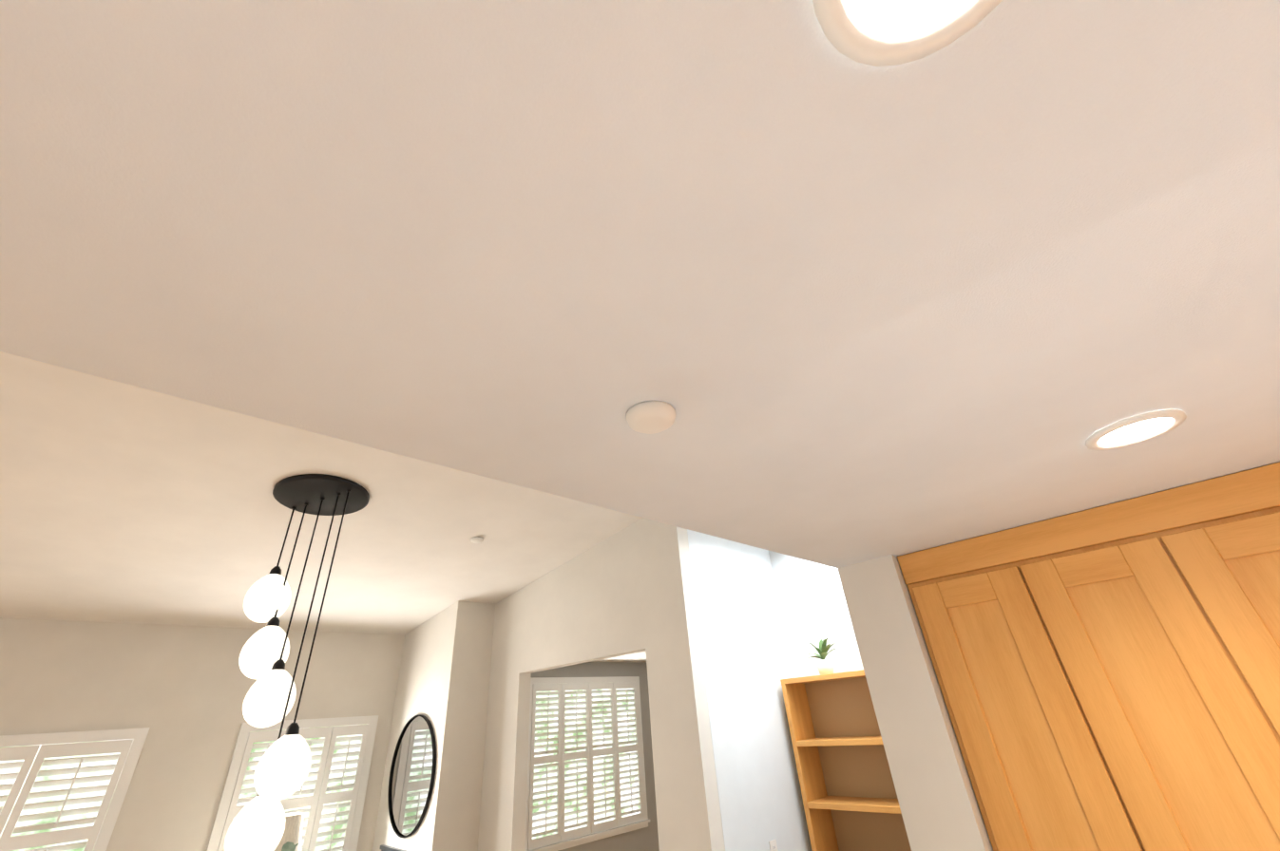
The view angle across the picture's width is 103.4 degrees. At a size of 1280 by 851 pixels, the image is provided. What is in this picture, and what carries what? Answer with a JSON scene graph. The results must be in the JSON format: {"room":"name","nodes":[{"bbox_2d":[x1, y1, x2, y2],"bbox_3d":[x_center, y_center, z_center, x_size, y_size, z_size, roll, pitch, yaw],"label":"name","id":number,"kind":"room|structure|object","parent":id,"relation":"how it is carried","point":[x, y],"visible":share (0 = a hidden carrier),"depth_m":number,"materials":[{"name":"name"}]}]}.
{"room":"kitchen","nodes":[
{"label":"kitchen","id":0,"kind":"room"},
{"bbox_2d":[0,351,642,634],"bbox_3d":[-2.093,0.616,3.517,6.720,0.716,5.548,23,-39,-38],"label":"ceiling","id":1,"kind":"structure","parent":0,"point":[121,503],"depth_m":3.40,"materials":[{"name":"paint"}]},
{"bbox_2d":[224,474,369,850],"bbox_3d":[-1.942,1.211,2.748,0.520,1.842,0.578,23,-39,-38],"label":"pendant light","id":2,"kind":"object","parent":1,"relation":"hanging from","point":[281,773],"visible":1,"depth_m":2.65,"materials":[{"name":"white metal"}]},
{"bbox_2d":[470,536,483,543],"bbox_3d":[-1.307,0.923,4.047,0.100,0.028,0.100,23,-39,-38],"label":"smoke detector","id":3,"kind":"object","parent":1,"relation":"attached to","point":[476,540],"visible":1,"depth_m":4.02,"materials":[{"name":"white plastic"}]},
{"bbox_2d":[0,617,659,850],"bbox_3d":[-2.567,3.738,5.377,10.220,3.300,0.130,23,-39,-38],"label":"wall","id":4,"kind":"structure","parent":0,"point":[180,692],"depth_m":4.40,"materials":[{"name":"beige paint"}]},
{"bbox_2d":[0,727,149,850],"bbox_3d":[-4.519,2.953,3.548,1.240,1.355,0.066,23,-39,-38],"label":"window shutters","id":5,"kind":"object","parent":4,"relation":"attached to","point":[63,792],"visible":0.98,"depth_m":3.84,"materials":[{"name":"white wood"}]},
{"bbox_2d":[206,715,378,850],"bbox_3d":[-3.184,3.507,4.695,1.240,1.355,0.066,23,-39,-38],"label":"window shutters","id":6,"kind":"object","parent":4,"relation":"attached to","point":[327,798],"visible":0.69,"depth_m":4.84,"materials":[{"name":"white wood"}]},
{"bbox_2d":[524,676,649,850],"bbox_3d":[-0.686,4.468,6.873,2.070,1.880,0.066,23,-39,-38],"label":"window shutters","id":7,"kind":"object","parent":4,"relation":"attached to","point":[585,773],"visible":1,"depth_m":6.79,"materials":[{"name":"white wood"}]},
{"bbox_2d":[372,600,495,850],"bbox_3d":[-2.060,3.485,4.957,0.420,3.250,1.300,23,-39,-38],"label":"wall column","id":8,"kind":"structure","parent":0,"point":[443,684],"depth_m":4.92,"materials":[{"name":"beige paint"}]},
{"bbox_2d":[379,844,406,850],"bbox_3d":[-2.118,4.119,4.353,0.030,0.720,0.920,23,-39,-38],"label":"mantel","id":9,"kind":"object","parent":8,"relation":"attached to","point":[383,848],"visible":1,"depth_m":4.68,"materials":[{"name":"grey"}]},
{"bbox_2d":[387,714,436,838],"bbox_3d":[-2.181,3.315,4.816,0.028,0.970,0.970,23,-39,-38],"label":"round mirror","id":10,"kind":"object","parent":8,"relation":"attached to","point":[411,776],"visible":1,"depth_m":4.79,"materials":[{"name":"black metal"}]},
{"bbox_2d":[477,517,725,850],"bbox_3d":[-0.503,2.600,4.007,0.120,3.620,2.700,23,-39,-38],"label":"wall","id":11,"kind":"structure","parent":0,"point":[628,590],"depth_m":4.02,"materials":[{"name":"beige paint"}]},
{"bbox_2d":[511,673,520,850],"bbox_3d":[-1.249,3.513,4.325,0.015,2.460,0.555,23,-39,-38],"label":"door frame","id":12,"kind":"structure","parent":11,"relation":"attached to","point":[519,687],"depth_m":4.41,"materials":[{"name":"white wood"}]},
{"bbox_2d":[591,651,646,662],"bbox_3d":[0.657,2.718,6.421,4.628,0.100,3.878,23,-39,-38],"label":"ceiling","id":13,"kind":"structure","parent":0,"point":[640,657],"depth_m":7.45,"materials":[{"name":"paint"}]},
{"bbox_2d":[0,0,1279,568],"bbox_3d":[0.457,-0.686,0.020,5.280,0.100,3.230,23,-39,-38],"label":"ceiling","id":14,"kind":"structure","parent":0,"point":[998,266],"depth_m":0.64,"materials":[{"name":"paint"}]},
{"bbox_2d":[626,401,675,434],"bbox_3d":[0.023,-0.010,1.003,0.100,0.028,0.100,23,-39,-38],"label":"smoke detector","id":15,"kind":"object","parent":14,"relation":"attached to","point":[650,417],"visible":0.98,"depth_m":0.98,"materials":[{"name":"white plastic"}]},
{"bbox_2d":[812,0,1002,66],"bbox_3d":[0.231,-0.387,0.395,0.190,0.010,0.190,23,-39,-38],"label":"recessed light","id":16,"kind":"object","parent":14,"relation":"in","point":[883,32],"visible":1,"depth_m":0.45,"materials":[{"name":"white plastic"}]},
{"bbox_2d":[1085,409,1186,450],"bbox_3d":[1.201,0.015,1.228,0.190,0.010,0.190,23,-39,-38],"label":"recessed light","id":17,"kind":"object","parent":14,"relation":"in","point":[1135,429],"visible":0.98,"depth_m":1.22,"materials":[{"name":"white plastic"}]},
{"bbox_2d":[687,529,812,850],"bbox_3d":[2.145,2.812,4.740,4.748,3.620,0.120,23,-39,-38],"label":"wall","id":18,"kind":"structure","parent":0,"point":[747,664],"depth_m":3.66,"materials":[{"name":"white paint"}]},
{"bbox_2d":[768,840,777,850],"bbox_3d":[0.859,2.726,3.229,0.072,0.116,0.008,23,-39,-38],"label":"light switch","id":19,"kind":"object","parent":18,"relation":"attached to","point":[773,846],"visible":1,"depth_m":3.24,"materials":[{"name":"white plastic"}]},
{"bbox_2d":[768,551,863,678],"bbox_3d":[1.857,2.076,3.523,0.120,3.720,1.550,23,-39,-38],"label":"wall","id":20,"kind":"structure","parent":0,"point":[812,604],"depth_m":4.16,"materials":[{"name":"white paint"}]},
{"bbox_2d":[837,554,993,850],"bbox_3d":[1.253,1.778,1.748,0.500,2.550,0.248,23,-39,-38],"label":"wall","id":21,"kind":"structure","parent":0,"point":[938,804],"depth_m":1.93,"materials":[{"name":"beige paint"}]},
{"bbox_3d":[0.520,3.465,1.914,10.220,0.100,8.780,23,-39,-38],"label":"floor","id":22,"kind":"structure","parent":0,"visible":0},
{"bbox_2d":[273,812,303,850],"bbox_3d":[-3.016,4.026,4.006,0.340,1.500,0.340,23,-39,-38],"label":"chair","id":23,"kind":"object","parent":22,"relation":"on","point":[293,830],"visible":0.58,"depth_m":4.28,"materials":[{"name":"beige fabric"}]},
{"bbox_2d":[780,669,911,850],"bbox_3d":[1.539,2.796,3.203,0.295,2.200,0.800,23,-39,-38],"label":"shelf","id":24,"kind":"object","parent":22,"relation":"on","point":[850,802],"visible":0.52,"depth_m":3.60,"materials":[{"name":"brown wood"}]},
{"bbox_2d":[806,637,835,675],"bbox_3d":[1.400,1.759,3.855,0.159,0.257,0.284,23,-39,-38],"label":"potted plant","id":25,"kind":"object","parent":24,"relation":"on","point":[824,666],"visible":0.94,"depth_m":3.82,"materials":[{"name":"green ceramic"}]},
{"bbox_3d":[-1.834,3.040,1.707,1.600,0.752,1.600,23,-39,-38],"label":"dining table","id":26,"kind":"object","parent":22,"relation":"on","visible":0},
{"bbox_2d":[281,841,299,850],"bbox_3d":[-1.772,2.356,2.133,1.106,0.845,0.872,23,-39,-38],"label":"plant","id":27,"kind":"object","parent":26,"relation":"on","point":[288,847],"visible":0.92,"depth_m":2.58,"materials":[{"name":"plant"}]},
{"bbox_3d":[1.572,-0.185,-1.617,5.160,2.550,0.120,23,-39,-38],"label":"wall","id":28,"kind":"structure","parent":0,"visible":0},
{"bbox_2d":[897,529,1147,850],"bbox_3d":[1.402,1.033,1.864,0.343,1.162,0.408,23,-39,-38],"label":"upper cabinet","id":29,"kind":"object","parent":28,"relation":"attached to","point":[1041,778],"depth_m":1.75,"materials":[{"name":"brown wood"}]},
{"bbox_2d":[1007,496,1279,850],"bbox_3d":[1.678,0.871,1.622,0.343,1.162,0.395,23,-39,-38],"label":"upper cabinet","id":30,"kind":"object","parent":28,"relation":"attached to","point":[1108,677],"depth_m":1.53,"materials":[{"name":"brown wood"}]},
{"bbox_2d":[1140,461,1279,724],"bbox_3d":[1.958,0.707,1.375,0.343,1.162,0.420,23,-39,-38],"label":"upper cabinet","id":31,"kind":"object","parent":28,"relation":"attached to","point":[1224,530],"depth_m":1.49,"materials":[{"name":"brown wood"}]}
]}

